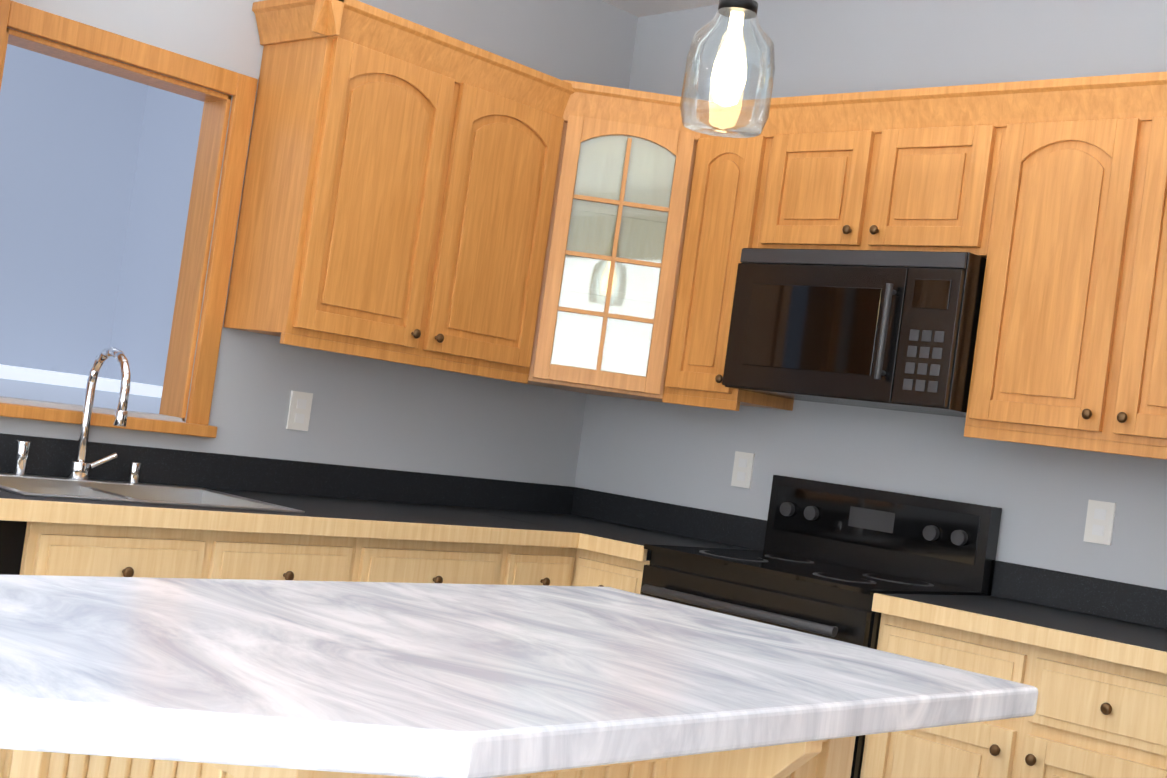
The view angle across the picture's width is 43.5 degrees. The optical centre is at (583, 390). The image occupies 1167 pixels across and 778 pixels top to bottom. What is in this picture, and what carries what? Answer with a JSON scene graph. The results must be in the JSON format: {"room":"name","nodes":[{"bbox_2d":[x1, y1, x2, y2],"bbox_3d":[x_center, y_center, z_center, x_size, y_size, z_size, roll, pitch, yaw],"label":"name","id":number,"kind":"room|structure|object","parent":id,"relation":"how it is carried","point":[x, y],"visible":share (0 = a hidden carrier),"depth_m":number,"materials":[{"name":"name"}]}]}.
{"room":"kitchen","nodes":[
{"label":"kitchen","id":0,"kind":"room"},
{"bbox_2d":[0,0,637,486],"bbox_3d":[-2.834,-0.608,3.244,1.420,3.050,7.240,6,-2,43],"label":"wall","id":1,"kind":"structure","parent":0,"point":[96,172],"depth_m":5.10,"materials":[{"name":"grey paint"}]},
{"bbox_2d":[0,0,257,437],"bbox_3d":[-1.305,-0.426,3.908,0.170,1.030,0.820,6,-2,43],"label":"window","id":2,"kind":"structure","parent":1,"relation":"in","point":[238,87],"depth_m":4.12,"materials":[{"name":"brown wood"}]},
{"bbox_2d":[0,433,575,515],"bbox_3d":[-1.264,0.197,3.954,0.020,0.100,3.630,6,-2,43],"label":"backsplash","id":3,"kind":"structure","parent":1,"relation":"attached to","point":[169,466],"depth_m":4.40,"materials":[{"name":"black stone"}]},
{"bbox_2d":[286,391,312,430],"bbox_3d":[-0.851,0.062,4.393,0.009,0.115,0.075,6,-2,43],"label":"electrical outlet plate","id":4,"kind":"object","parent":1,"relation":"attached to","point":[300,405],"depth_m":4.39,"materials":[{"name":"white plastic"}]},
{"bbox_2d":[223,0,447,363],"bbox_3d":[-0.665,-0.592,4.278,0.321,0.920,0.545,6,-2,43],"label":"upper cabinet","id":5,"kind":"object","parent":1,"relation":"attached to","point":[416,194],"depth_m":4.09,"materials":[{"name":"brown wood"}]},
{"bbox_2d":[376,36,579,379],"bbox_3d":[-0.368,-0.549,4.569,0.365,0.930,0.581,6,-2,43],"label":"upper cabinet","id":6,"kind":"object","parent":1,"relation":"attached to","point":[488,242],"depth_m":4.46,"materials":[{"name":"brown wood"}]},
{"bbox_2d":[457,96,727,409],"bbox_3d":[0.089,-0.432,4.885,0.618,0.880,0.618,6,-2,43],"label":"upper cabinet","id":7,"kind":"object","parent":1,"relation":"attached to","point":[626,170],"depth_m":4.67,"materials":[{"name":"brown wood"}]},
{"bbox_2d":[580,82,680,111],"bbox_3d":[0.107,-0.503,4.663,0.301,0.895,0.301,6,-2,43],"label":"crown molding","id":8,"kind":"structure","parent":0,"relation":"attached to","point":[588,91],"depth_m":4.63,"materials":[{"name":"brown wood"}]},
{"bbox_2d":[602,0,718,16],"bbox_3d":[-0.030,-1.484,1.790,4.740,0.548,8.690,6,-2,43],"label":"ceiling","id":9,"kind":"structure","parent":0,"point":[639,8],"depth_m":5.20,"materials":[{"name":"white paint"}]},
{"bbox_2d":[680,0,774,137],"bbox_3d":[0.321,-0.975,2.695,0.164,1.002,0.164,6,-2,43],"label":"pendant light","id":10,"kind":"object","parent":9,"relation":"hanging from","point":[728,77],"visible":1,"depth_m":2.69,"materials":[{"name":"clear glass"}]},
{"bbox_2d":[574,0,1166,589],"bbox_3d":[1.714,0.029,3.832,4.740,3.050,0.120,6,-2,43],"label":"wall","id":11,"kind":"structure","parent":0,"point":[678,454],"depth_m":4.50,"materials":[{"name":"grey paint"}]},
{"bbox_2d":[652,98,793,410],"bbox_3d":[0.491,-0.428,4.689,0.331,0.930,0.365,6,-2,43],"label":"upper cabinet","id":12,"kind":"object","parent":11,"relation":"attached to","point":[720,187],"depth_m":4.59,"materials":[{"name":"brown wood"}]},
{"bbox_2d":[731,451,754,488],"bbox_3d":[0.522,0.261,4.803,0.075,0.115,0.009,6,-2,43],"label":"electrical outlet plate","id":13,"kind":"object","parent":11,"relation":"attached to","point":[743,461],"depth_m":4.80,"materials":[{"name":"white plastic"}]},
{"bbox_2d":[756,89,903,250],"bbox_3d":[0.823,-0.619,4.442,0.458,0.456,0.321,6,-2,43],"label":"upper cabinet","id":14,"kind":"object","parent":11,"relation":"attached to","point":[830,166],"depth_m":4.31,"materials":[{"name":"brown wood"}]},
{"bbox_2d":[722,248,985,417],"bbox_3d":[0.834,-0.172,4.277,0.754,0.424,0.433,6,-2,43],"label":"microwave","id":15,"kind":"object","parent":14,"relation":"attached to","point":[889,330],"visible":0.98,"depth_m":4.10,"materials":[{"name":"black metal"}]},
{"bbox_2d":[572,488,1166,627],"bbox_3d":[0.879,0.502,4.425,2.506,0.100,0.020,6,-2,43],"label":"backsplash","id":16,"kind":"structure","parent":11,"relation":"attached to","point":[1139,604],"depth_m":4.13,"materials":[{"name":"black stone"}]},
{"bbox_2d":[884,82,1007,256],"bbox_3d":[1.051,-0.593,4.229,0.457,0.456,0.321,6,-2,43],"label":"upper cabinet","id":17,"kind":"object","parent":11,"relation":"attached to","point":[942,187],"depth_m":4.05,"materials":[{"name":"brown wood"}]},
{"bbox_2d":[964,71,1166,455],"bbox_3d":[1.478,-0.313,3.794,0.803,0.920,0.321,6,-2,43],"label":"upper cabinet","id":18,"kind":"object","parent":11,"relation":"attached to","point":[1070,351],"depth_m":3.77,"materials":[{"name":"brown wood"}]},
{"bbox_2d":[1083,500,1115,544],"bbox_3d":[1.402,0.359,3.979,0.075,0.115,0.009,6,-2,43],"label":"electrical outlet plate","id":19,"kind":"object","parent":11,"relation":"attached to","point":[1100,517],"depth_m":3.97,"materials":[{"name":"white plastic"}]},
{"bbox_3d":[-0.407,1.273,1.716,4.740,0.100,8.690,6,-2,43],"label":"floor","id":20,"kind":"structure","parent":0,"visible":0},
{"bbox_2d":[0,520,26,574],"bbox_3d":[-1.660,0.653,3.134,0.604,0.865,0.564,6,-2,43],"label":"dishwasher","id":21,"kind":"object","parent":20,"relation":"on","point":[12,536],"visible":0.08,"depth_m":3.13,"materials":[{"name":"black"}]},
{"bbox_2d":[0,520,359,777],"bbox_3d":[-1.167,0.732,3.684,0.616,0.869,0.915,6,-2,43],"label":"base cabinet","id":22,"kind":"object","parent":20,"relation":"on","point":[50,548],"depth_m":3.43,"materials":[{"name":"brown wood"}]},
{"bbox_2d":[0,488,579,543],"bbox_3d":[-1.259,0.256,3.518,0.631,0.040,3.013,6,-2,43],"label":"countertop","id":23,"kind":"structure","parent":22,"relation":"on","point":[326,515],"depth_m":3.75,"materials":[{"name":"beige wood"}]},
{"bbox_2d":[8,440,35,471],"bbox_3d":[-1.419,0.171,3.696,0.034,0.085,0.032,6,-2,43],"label":"soap dispenser","id":24,"kind":"object","parent":23,"relation":"on","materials":[{"name":"silver metal"}]},
{"bbox_2d":[64,348,143,479],"bbox_3d":[-1.186,0.076,3.816,0.212,0.343,0.198,6,-2,43],"label":"faucet","id":25,"kind":"object","parent":23,"relation":"on","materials":[{"name":"silver metal"}]},
{"bbox_2d":[0,472,307,511],"bbox_3d":[-1.162,0.341,3.653,0.490,0.185,0.760,6,-2,43],"label":"sink","id":26,"kind":"object","parent":23,"relation":"in","point":[26,483],"depth_m":3.82,"materials":[{"name":"silver metal"}]},
{"bbox_2d":[356,536,507,584],"bbox_3d":[-0.678,0.813,4.216,0.616,0.869,0.540,6,-2,43],"label":"base cabinet","id":27,"kind":"object","parent":20,"relation":"on","point":[381,560],"depth_m":4.00,"materials":[{"name":"brown wood"}]},
{"bbox_2d":[504,540,579,585],"bbox_3d":[-0.372,0.863,4.508,0.671,0.869,0.310,6,-2,43],"label":"base cabinet","id":28,"kind":"object","parent":20,"relation":"on","point":[530,562],"depth_m":4.32,"materials":[{"name":"brown wood"}]},
{"bbox_2d":[452,504,755,555],"bbox_3d":[0.067,0.471,4.759,0.904,0.040,0.631,6,-2,43],"label":"countertop","id":29,"kind":"structure","parent":28,"relation":"on","point":[604,533],"depth_m":4.70,"materials":[{"name":"black stone"}]},
{"bbox_2d":[572,544,650,593],"bbox_3d":[0.210,0.943,4.529,0.310,0.869,0.671,6,-2,43],"label":"base cabinet","id":30,"kind":"object","parent":20,"relation":"on","point":[596,566],"depth_m":4.33,"materials":[{"name":"brown wood"}]},
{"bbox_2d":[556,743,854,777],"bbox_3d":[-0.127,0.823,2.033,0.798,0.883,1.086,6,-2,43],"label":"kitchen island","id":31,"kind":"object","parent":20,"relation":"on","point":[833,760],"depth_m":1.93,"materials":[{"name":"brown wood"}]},
{"bbox_2d":[0,575,1037,777],"bbox_3d":[-0.172,0.344,1.915,0.880,0.045,1.590,6,-2,43],"label":"island countertop","id":32,"kind":"structure","parent":31,"relation":"on","point":[101,677],"depth_m":1.67,"materials":[{"name":"white stone"}]},
{"bbox_2d":[640,475,1001,777],"bbox_3d":[0.602,0.840,4.150,0.754,1.160,0.705,6,-2,43],"label":"range","id":33,"kind":"object","parent":20,"relation":"on","point":[829,560],"visible":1,"depth_m":4.16,"materials":[{"name":"black metal"}]},
{"bbox_2d":[860,612,1059,777],"bbox_3d":[1.070,1.040,3.760,0.485,0.869,0.616,6,-2,43],"label":"base cabinet","id":34,"kind":"object","parent":20,"relation":"on","point":[1012,747],"depth_m":3.52,"materials":[{"name":"brown wood"}]},
{"bbox_2d":[872,593,1166,671],"bbox_3d":[1.264,0.604,3.638,0.858,0.040,0.631,6,-2,43],"label":"countertop","id":35,"kind":"structure","parent":34,"relation":"on","point":[1102,637],"depth_m":3.52,"materials":[{"name":"beige wood"}]},
{"bbox_2d":[1048,652,1166,777],"bbox_3d":[1.324,1.068,3.522,0.493,0.869,0.616,6,-2,43],"label":"base cabinet","id":36,"kind":"object","parent":20,"relation":"on","point":[1110,720],"depth_m":3.29,"materials":[{"name":"brown wood"}]}
]}

